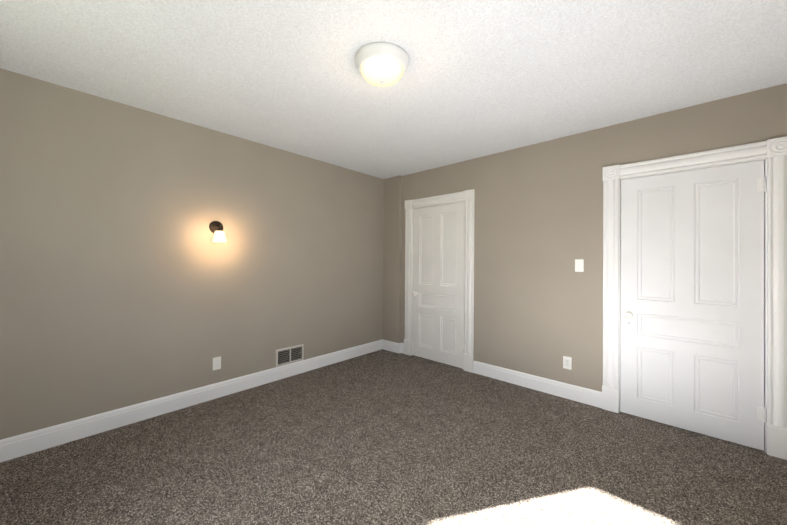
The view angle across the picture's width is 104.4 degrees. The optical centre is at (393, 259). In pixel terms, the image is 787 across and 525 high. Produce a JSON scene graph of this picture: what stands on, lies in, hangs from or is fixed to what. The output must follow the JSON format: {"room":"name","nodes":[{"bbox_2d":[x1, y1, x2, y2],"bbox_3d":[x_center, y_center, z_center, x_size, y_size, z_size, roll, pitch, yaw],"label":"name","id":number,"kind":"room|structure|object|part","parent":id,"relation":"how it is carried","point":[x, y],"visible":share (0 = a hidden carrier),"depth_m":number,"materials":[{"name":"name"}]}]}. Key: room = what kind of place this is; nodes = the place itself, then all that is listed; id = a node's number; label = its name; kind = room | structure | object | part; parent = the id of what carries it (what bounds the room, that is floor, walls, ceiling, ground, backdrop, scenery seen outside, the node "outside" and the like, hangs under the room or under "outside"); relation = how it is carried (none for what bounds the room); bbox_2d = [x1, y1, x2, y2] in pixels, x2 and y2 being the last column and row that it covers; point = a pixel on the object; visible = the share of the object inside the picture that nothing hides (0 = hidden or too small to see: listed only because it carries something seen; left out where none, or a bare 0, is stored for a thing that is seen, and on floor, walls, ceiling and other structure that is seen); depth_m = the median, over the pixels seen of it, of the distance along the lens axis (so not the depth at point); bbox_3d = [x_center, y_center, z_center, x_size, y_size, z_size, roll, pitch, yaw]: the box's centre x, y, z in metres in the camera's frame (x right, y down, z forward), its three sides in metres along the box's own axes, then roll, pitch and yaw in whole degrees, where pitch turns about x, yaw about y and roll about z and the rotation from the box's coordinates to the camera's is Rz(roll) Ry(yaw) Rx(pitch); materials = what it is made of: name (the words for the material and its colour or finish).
{"room":"empty bedroom","nodes":[
{"label":"empty bedroom","id":0,"kind":"room"},
{"bbox_2d":[0,68,383,439],"bbox_3d":[-1.537,0.050,3.079,0.120,2.500,4.070,0,0,42],"label":"wall","id":1,"kind":"structure","parent":0,"point":[125,281],"depth_m":2.51,"materials":[{"name":"paint"}]},
{"bbox_2d":[0,339,382,462],"bbox_3d":[-1.472,1.230,3.052,0.016,0.140,3.900,0,0,42],"label":"baseboard","id":2,"kind":"structure","parent":1,"relation":"attached to","point":[16,446],"depth_m":2.51,"materials":[{"name":"white wood"}]},
{"bbox_2d":[213,356,220,369],"bbox_3d":[-1.654,0.976,2.859,0.007,0.115,0.070,0,0,42],"label":"electrical outlet","id":3,"kind":"object","parent":1,"relation":"attached to","point":[216,363],"visible":1,"depth_m":2.86,"materials":[{"name":"white plastic"}]},
{"bbox_2d":[209,221,226,242],"bbox_3d":[-1.601,-0.256,2.801,0.160,0.207,0.124,0,0,42],"label":"sconce","id":4,"kind":"object","parent":1,"relation":"attached to","point":[216,229],"visible":1,"depth_m":2.78,"materials":[{"name":"white glass"}]},
{"bbox_3d":[-1.587,-0.206,2.789,0.124,0.107,0.124,0,0,42],"label":"lamp shade","id":5,"kind":"part","parent":4,"relation":"part of","materials":[{"name":"white glass"}]},
{"bbox_2d":[276,344,303,366],"bbox_3d":[-1.152,1.070,3.405,0.013,0.185,0.335,0,0,42],"label":"air vent","id":6,"kind":"object","parent":1,"relation":"in","point":[288,355],"visible":1,"depth_m":3.40,"materials":[{"name":"metal"}]},
{"bbox_2d":[383,175,401,342],"bbox_3d":[-0.020,0.068,4.415,0.315,2.500,0.050,0,0,42],"label":"wall","id":7,"kind":"structure","parent":0,"point":[392,239],"depth_m":4.38,"materials":[{"name":"paint"}]},
{"bbox_2d":[0,349,786,524],"bbox_3d":[-0.004,1.353,1.742,4.190,0.100,4.190,0,0,42],"label":"floor","id":8,"kind":"structure","parent":0,"point":[382,437],"depth_m":1.94,"materials":[{"name":"carpet"}]},
{"bbox_2d":[0,0,786,178],"bbox_3d":[0.014,-1.247,1.756,4.190,0.100,4.190,0,0,42],"label":"ceiling","id":9,"kind":"structure","parent":0,"point":[480,78],"depth_m":1.87,"materials":[{"name":"paint"}]},
{"bbox_2d":[355,42,408,86],"bbox_3d":[-0.069,-1.123,1.840,0.329,0.147,0.329,0,0,42],"label":"ceiling light","id":10,"kind":"object","parent":9,"relation":"attached to","point":[382,64],"visible":1,"depth_m":1.75,"materials":[{"name":"white glass"}]},
{"bbox_3d":[-0.069,-1.108,1.839,0.258,0.072,0.258,0,0,42],"label":"lamp shade","id":11,"kind":"part","parent":10,"relation":"part of","materials":[{"name":"white glass"}]},
{"bbox_2d":[401,83,786,391],"bbox_3d":[1.379,0.071,3.250,4.190,2.500,0.120,0,0,42],"label":"wall","id":12,"kind":"structure","parent":0,"point":[538,231],"depth_m":2.98,"materials":[{"name":"paint"}]},
{"bbox_2d":[412,202,464,368],"bbox_3d":[0.550,0.311,3.910,0.804,2.000,0.100,0,0,42],"label":"door","id":13,"kind":"structure","parent":12,"relation":"in","point":[438,315],"depth_m":3.90,"materials":[{"name":"wood"}]},
{"bbox_3d":[0.837,0.272,3.657,0.040,1.686,0.014,0,0,42],"label":"far door side hinges","id":14,"kind":"part","parent":13,"relation":"part of","materials":[{"name":"white wood"}]},
{"bbox_2d":[404,189,474,372],"bbox_3d":[0.584,0.251,3.952,1.054,2.137,0.154,0,0,42],"label":"door frame","id":15,"kind":"structure","parent":12,"relation":"attached to","point":[467,197],"depth_m":3.66,"materials":[{"name":"white wood"}]},
{"bbox_2d":[383,339,601,407],"bbox_3d":[1.308,1.251,3.175,3.950,0.142,0.068,0,0,42],"label":"baseboard","id":16,"kind":"structure","parent":12,"relation":"attached to","point":[570,392],"depth_m":3.09,"materials":[{"name":"white wood"}]},
{"bbox_2d":[563,356,571,369],"bbox_3d":[1.652,0.985,2.902,0.070,0.115,0.007,0,0,42],"label":"electrical outlet","id":17,"kind":"object","parent":12,"relation":"attached to","point":[567,362],"visible":1,"depth_m":2.90,"materials":[{"name":"white plastic"}]},
{"bbox_2d":[575,259,583,271],"bbox_3d":[1.725,0.058,2.838,0.070,0.115,0.020,0,0,42],"label":"light switch","id":18,"kind":"object","parent":12,"relation":"attached to","point":[579,265],"visible":1,"depth_m":2.84,"materials":[{"name":"white plastic"}]},
{"bbox_2d":[620,160,765,450],"bbox_3d":[2.249,0.314,2.355,0.804,2.000,0.100,0,0,42],"label":"door","id":19,"kind":"structure","parent":12,"relation":"in","point":[692,300],"depth_m":2.33,"materials":[{"name":"wood"}]},
{"bbox_3d":[1.982,0.469,2.573,0.057,0.057,0.064,0,0,42],"label":"knob","id":20,"kind":"part","parent":19,"relation":"part of","materials":[{"name":"ceramic"}]},
{"bbox_3d":[2.536,0.275,2.102,0.040,1.686,0.014,0,0,42],"label":"near door side hinges","id":21,"kind":"part","parent":19,"relation":"part of","materials":[{"name":"white wood"}]},
{"bbox_2d":[602,136,786,459],"bbox_3d":[2.282,0.254,2.397,1.054,2.137,0.154,0,0,42],"label":"door frame","id":22,"kind":"structure","parent":12,"relation":"attached to","point":[773,151],"depth_m":2.10,"materials":[{"name":"white wood"}]}
]}

